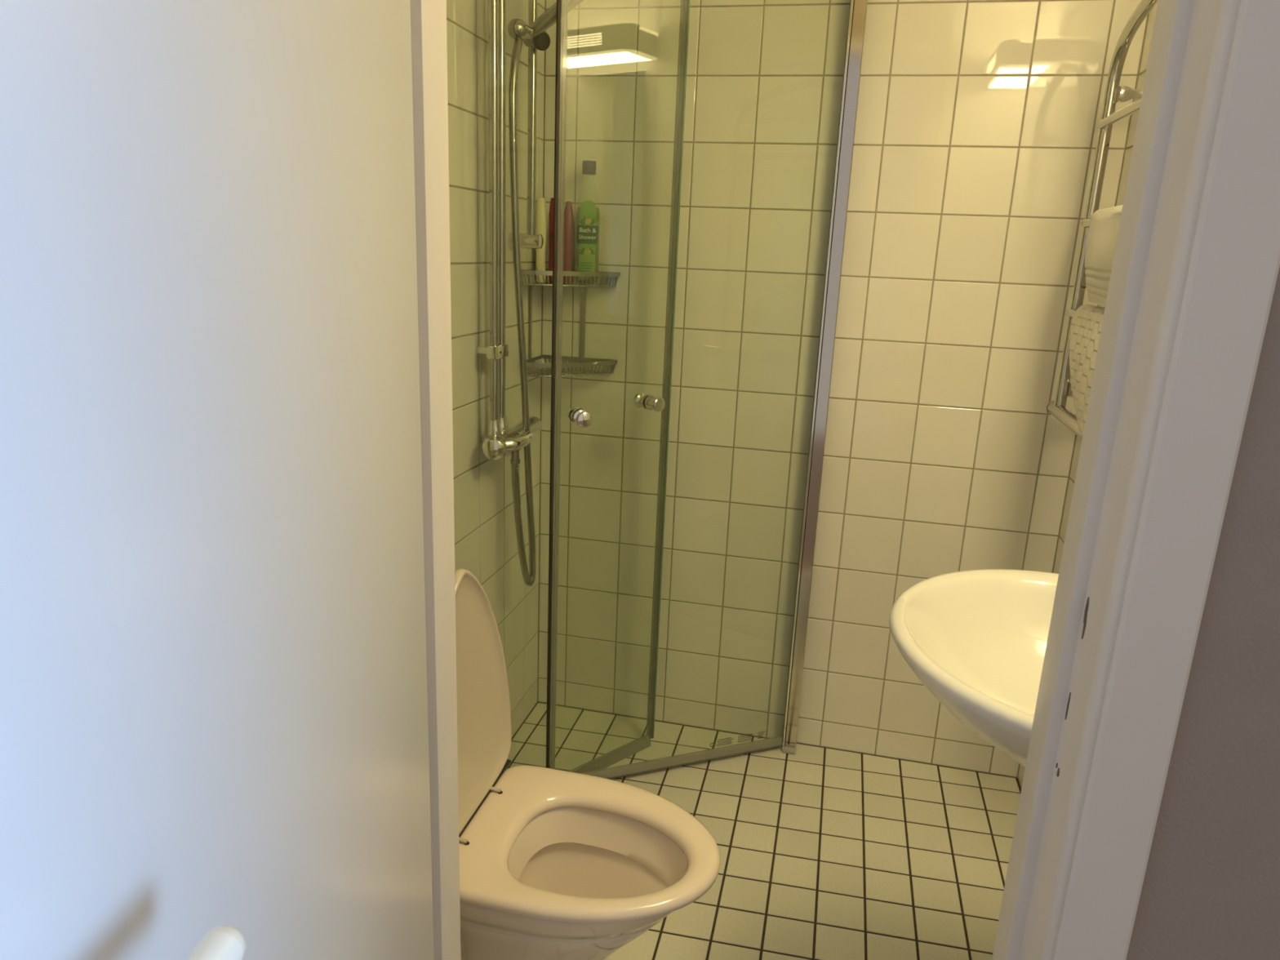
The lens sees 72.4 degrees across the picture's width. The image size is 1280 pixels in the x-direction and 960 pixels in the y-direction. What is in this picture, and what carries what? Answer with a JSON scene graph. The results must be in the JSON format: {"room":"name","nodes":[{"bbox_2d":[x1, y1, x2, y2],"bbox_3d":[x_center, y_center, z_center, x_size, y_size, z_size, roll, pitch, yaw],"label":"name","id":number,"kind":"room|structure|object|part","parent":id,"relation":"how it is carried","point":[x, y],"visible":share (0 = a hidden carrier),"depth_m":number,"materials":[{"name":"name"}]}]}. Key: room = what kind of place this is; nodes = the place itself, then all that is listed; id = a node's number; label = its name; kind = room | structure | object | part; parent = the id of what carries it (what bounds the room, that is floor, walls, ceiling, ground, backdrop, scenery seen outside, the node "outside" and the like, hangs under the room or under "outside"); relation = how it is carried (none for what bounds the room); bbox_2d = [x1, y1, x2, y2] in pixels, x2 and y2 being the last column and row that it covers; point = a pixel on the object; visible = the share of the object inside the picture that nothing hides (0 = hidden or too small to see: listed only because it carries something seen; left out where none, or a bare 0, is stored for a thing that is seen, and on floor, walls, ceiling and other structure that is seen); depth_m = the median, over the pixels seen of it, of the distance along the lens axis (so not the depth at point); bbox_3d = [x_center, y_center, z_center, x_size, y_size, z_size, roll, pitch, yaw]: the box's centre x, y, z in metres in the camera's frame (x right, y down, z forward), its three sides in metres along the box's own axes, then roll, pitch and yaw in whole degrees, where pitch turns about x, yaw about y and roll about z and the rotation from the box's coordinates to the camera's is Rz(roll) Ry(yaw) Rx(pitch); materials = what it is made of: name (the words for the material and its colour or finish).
{"room":"hallway","nodes":[
{"label":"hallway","id":0,"kind":"room"},
{"bbox_2d":[446,0,545,737],"bbox_3d":[-0.485,-0.305,1.618,0.121,2.560,1.481,6,15,12],"label":"wall","id":1,"kind":"structure","parent":0,"point":[486,544],"depth_m":1.99,"materials":[{"name":"tile"}]},
{"bbox_2d":[476,0,508,419],"bbox_3d":[-0.306,-0.819,1.780,0.061,1.434,0.066,6,15,12],"label":"pipes","id":2,"kind":"object","parent":1,"relation":"attached to","point":[496,352],"visible":0.94,"depth_m":1.84,"materials":[{"name":"silver metal"}]},
{"bbox_3d":[-0.341,-0.286,1.925,0.034,0.016,0.016,6,15,12],"label":"clamp stem","id":3,"kind":"part","parent":2,"relation":"part of","materials":[{"name":"silver metal"}]},
{"bbox_2d":[480,416,542,463],"bbox_3d":[-0.292,-0.100,2.044,0.116,0.119,0.305,6,15,12],"label":"shower mixer","id":4,"kind":"object","parent":1,"relation":"attached to","point":[500,440],"visible":0.96,"depth_m":1.95,"materials":[{"name":"silver metal"}]},
{"bbox_3d":[-0.320,-0.070,1.922,0.055,0.055,0.043,0,15,-8],"label":"temperature knob","id":5,"kind":"part","parent":4,"relation":"part of","materials":[{"name":"silver metal"}]},
{"bbox_2d":[510,448,520,463],"bbox_3d":[-0.292,-0.062,2.044,0.026,0.045,0.026,6,15,12],"label":"outlet","id":6,"kind":"object","parent":4,"relation":"attached to","point":[515,459],"depth_m":2.04,"materials":[{"name":"metal"}]},
{"bbox_3d":[-0.275,-0.086,1.973,0.040,0.040,0.099,15,20,40],"label":"lever","id":7,"kind":"part","parent":4,"relation":"part of","materials":[{"name":"silver metal"}]},
{"bbox_2d":[508,37,536,586],"bbox_3d":[-0.269,-0.330,1.982,0.042,1.237,0.101,11,17,30],"label":"shower hose","id":8,"kind":"object","parent":4,"relation":"attached to","point":[529,578],"visible":0.98,"depth_m":1.98,"materials":[{"name":"silver metal"}]},
{"bbox_2d":[507,0,550,248],"bbox_3d":[-0.243,-0.947,1.934,0.101,0.843,0.053,10,17,27],"label":"slide bar","id":9,"kind":"object","parent":1,"relation":"attached to","point":[541,42],"visible":0.77,"depth_m":1.97,"materials":[{"name":"silver metal"}]},
{"bbox_3d":[-0.214,-0.958,1.907,0.038,0.040,0.025,-11,20,-40],"label":"slider knob","id":10,"kind":"part","parent":9,"relation":"part of","materials":[{"name":"grey plastic"}]},
{"bbox_2d":[507,0,584,39],"bbox_3d":[-0.120,-0.997,1.809,0.308,0.168,0.092,4,15,7],"label":"shower","id":11,"kind":"object","parent":9,"relation":"attached to","point":[517,28],"visible":0.98,"depth_m":1.83,"materials":[{"name":"silver metal"}]},
{"bbox_2d":[507,18,533,39],"bbox_3d":[-0.251,-0.943,1.832,0.052,0.041,0.041,-9,19,-38],"label":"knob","id":12,"kind":"object","parent":11,"relation":"attached to","point":[517,28],"depth_m":1.82,"materials":[{"name":"silver metal"}]},
{"bbox_3d":[-0.139,-1.003,1.824,0.204,0.141,0.030,6,15,14],"label":"handle","id":13,"kind":"part","parent":11,"relation":"part of","materials":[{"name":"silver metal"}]},
{"bbox_2d":[572,0,690,772],"bbox_3d":[-0.169,-0.171,1.920,0.078,1.969,0.688,16,20,42],"label":"shower door","id":14,"kind":"structure","parent":1,"relation":"attached to","point":[657,404],"depth_m":2.12,"materials":[{"name":"clear glass"}]},
{"bbox_3d":[0.007,-0.193,2.135,0.037,0.037,0.036,-11,20,-42],"label":"knob","id":15,"kind":"part","parent":14,"relation":"part of","materials":[{"name":"silver metal"}]},
{"bbox_3d":[0.036,-0.184,2.105,0.037,0.037,0.036,-11,20,-42],"label":"knob","id":16,"kind":"part","parent":14,"relation":"part of","materials":[{"name":"silver metal"}]},
{"bbox_2d":[506,702,1021,959],"bbox_3d":[0.201,0.919,1.870,1.585,0.081,1.520,6,15,12],"label":"floor","id":17,"kind":"structure","parent":0,"point":[825,853],"depth_m":2.05,"materials":[{"name":"tile"}]},
{"bbox_2d":[454,568,720,959],"bbox_3d":[-0.203,0.549,1.404,0.669,0.842,0.338,6,15,12],"label":"toilet","id":18,"kind":"object","parent":17,"relation":"on","point":[555,864],"visible":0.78,"depth_m":1.41,"materials":[{"name":"white ceramic"}]},
{"bbox_2d":[460,942,462,959],"bbox_3d":[-0.389,0.654,1.476,0.288,0.187,0.200,6,15,12],"label":"shelf","id":19,"kind":"object","parent":18,"relation":"attached to","point":[461,944],"depth_m":1.37,"materials":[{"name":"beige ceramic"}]},
{"bbox_3d":[-0.274,0.337,1.367,0.031,0.418,0.336,6,15,12],"label":"lid","id":20,"kind":"part","parent":18,"relation":"part of","materials":[{"name":"beige plastic"}]},
{"bbox_3d":[-0.096,0.775,1.436,0.389,0.398,0.324,6,15,12],"label":"bowl","id":21,"kind":"part","parent":18,"relation":"part of","materials":[{"name":"beige ceramic"}]},
{"bbox_3d":[-0.079,0.573,1.380,0.414,0.022,0.338,6,15,12],"label":"seat","id":22,"kind":"part","parent":18,"relation":"part of","materials":[{"name":"beige plastic"}]},
{"bbox_2d":[537,0,1149,777],"bbox_3d":[0.410,-0.427,2.217,1.585,2.560,0.121,6,15,12],"label":"wall","id":23,"kind":"structure","parent":0,"point":[976,131],"depth_m":2.17,"materials":[{"name":"tile"}]},
{"bbox_2d":[520,268,620,377],"bbox_3d":[-0.176,-0.394,2.209,0.209,0.261,0.175,6,15,12],"label":"rack","id":24,"kind":"object","parent":23,"relation":"attached to","point":[592,362],"visible":0.91,"depth_m":2.22,"materials":[{"name":"metal"}]},
{"bbox_2d":[535,197,546,282],"bbox_3d":[-0.247,-0.596,2.177,0.029,0.202,0.029,6,15,12],"label":"tube","id":25,"kind":"object","parent":24,"relation":"on","point":[540,218],"visible":0.75,"depth_m":2.16,"materials":[{"name":"beige plastic"}]},
{"bbox_2d":[547,197,562,283],"bbox_3d":[-0.212,-0.598,2.184,0.033,0.204,0.031,1,15,-7],"label":"bottle","id":26,"kind":"object","parent":24,"relation":"on","point":[551,207],"visible":0.64,"depth_m":2.17,"materials":[{"name":"red plastic"}]},
{"bbox_2d":[561,200,573,283],"bbox_3d":[-0.182,-0.600,2.209,0.031,0.199,0.030,6,15,12],"label":"bottle","id":27,"kind":"object","parent":24,"relation":"on","point":[567,243],"visible":0.84,"depth_m":2.20,"materials":[{"name":"red plastic"}]},
{"bbox_2d":[520,268,620,287],"bbox_3d":[-0.171,-0.501,2.179,0.206,0.038,0.172,6,15,12],"label":"basket","id":28,"kind":"object","parent":24,"relation":"on","point":[531,273],"depth_m":2.16,"materials":[{"name":"metal"}]},
{"bbox_2d":[526,354,617,377],"bbox_3d":[-0.180,-0.286,2.236,0.206,0.038,0.172,6,15,12],"label":"basket","id":29,"kind":"object","parent":24,"relation":"on","point":[592,362],"depth_m":2.25,"materials":[{"name":"metal"}]},
{"bbox_2d":[574,160,599,284],"bbox_3d":[-0.130,-0.638,2.175,0.060,0.294,0.036,2,15,-1],"label":"bottle","id":30,"kind":"object","parent":24,"relation":"on","point":[587,230],"visible":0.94,"depth_m":2.17,"materials":[{"name":"green plastic"}]},
{"bbox_3d":[-0.133,-0.546,2.183,0.040,0.084,0.003,1,15,-4],"label":"label panel","id":31,"kind":"part","parent":30,"relation":"part of","materials":[{"name":"green"}]},
{"bbox_2d":[546,0,867,777],"bbox_3d":[0.143,-0.191,2.045,0.726,1.970,0.086,-4,16,-23],"label":"shower door","id":32,"kind":"structure","parent":23,"relation":"attached to","point":[580,417],"depth_m":2.07,"materials":[{"name":"clear glass"}]},
{"bbox_3d":[-0.140,-0.145,1.962,0.038,0.038,0.036,-3,16,-21],"label":"knob","id":33,"kind":"part","parent":32,"relation":"part of","materials":[{"name":"silver metal"}]},
{"bbox_3d":[-0.125,-0.135,1.924,0.038,0.038,0.036,-3,16,-21],"label":"knob","id":34,"kind":"part","parent":32,"relation":"part of","materials":[{"name":"silver metal"}]},
{"bbox_2d":[1017,0,1158,787],"bbox_3d":[0.939,-0.164,1.309,0.121,2.560,1.481,6,15,12],"label":"wall","id":35,"kind":"structure","parent":0,"point":[1152,15],"depth_m":1.91,"materials":[{"name":"tile"}]},
{"bbox_2d":[888,568,1058,766],"bbox_3d":[0.553,0.402,1.175,0.463,0.406,0.540,6,15,12],"label":"washbasin","id":36,"kind":"object","parent":35,"relation":"attached to","point":[976,640],"visible":0.24,"depth_m":1.27,"materials":[{"name":"white ceramic"}]},
{"bbox_2d":[1046,0,1158,439],"bbox_3d":[0.926,-0.476,1.615,0.093,0.831,0.604,6,15,12],"label":"towel rail","id":37,"kind":"object","parent":35,"relation":"attached to","point":[1114,93],"visible":0.41,"depth_m":1.81,"materials":[{"name":"silver metal"}]},
{"bbox_2d":[1069,303,1105,434],"bbox_3d":[0.867,-0.209,1.664,0.056,0.232,0.320,6,15,12],"label":"waffle towel","id":38,"kind":"object","parent":37,"relation":"hanging from","point":[1087,319],"visible":0.36,"depth_m":1.66,"materials":[{"name":"beige fabric"}]},
{"bbox_2d":[1084,204,1122,307],"bbox_3d":[0.877,-0.414,1.617,0.054,0.182,0.315,6,15,12],"label":"towel","id":39,"kind":"object","parent":37,"relation":"hanging from","point":[1104,223],"visible":0.44,"depth_m":1.63,"materials":[{"name":"white fabric"}]},
{"bbox_2d":[1125,266,1279,959],"bbox_3d":[0.188,-0.115,0.734,3.600,2.500,0.029,6,15,12],"label":"wall","id":40,"kind":"structure","parent":0,"point":[1211,890],"depth_m":0.73,"materials":[{"name":"paint"}]},
{"bbox_3d":[0.073,-0.072,0.827,1.585,2.560,0.072,6,15,12],"label":"wall","id":41,"kind":"structure","parent":0,"visible":0},
{"bbox_2d":[0,0,434,959],"bbox_3d":[-0.233,0.143,0.552,0.115,2.050,0.667,4,15,4],"label":"door","id":42,"kind":"structure","parent":41,"relation":"in","point":[214,727],"depth_m":0.48,"materials":[{"name":"white paint"}]},
{"bbox_3d":[-0.213,0.244,0.357,0.029,0.022,0.135,4,15,6],"label":"handle","id":43,"kind":"part","parent":42,"relation":"part of","materials":[{"name":"white metal"}]},
{"bbox_2d":[409,0,461,959],"bbox_3d":[-0.247,0.019,0.901,0.059,2.120,0.135,14,19,36],"label":"trim","id":44,"kind":"structure","parent":41,"relation":"attached to","point":[428,17],"depth_m":0.91,"materials":[{"name":"white paint"}]},
{"bbox_2d":[991,0,1279,959],"bbox_3d":[0.413,0.085,0.757,0.059,2.120,0.135,-1,15,-12],"label":"trim","id":45,"kind":"structure","parent":41,"relation":"attached to","point":[1196,263],"depth_m":0.70,"materials":[{"name":"white paint"}]}
]}

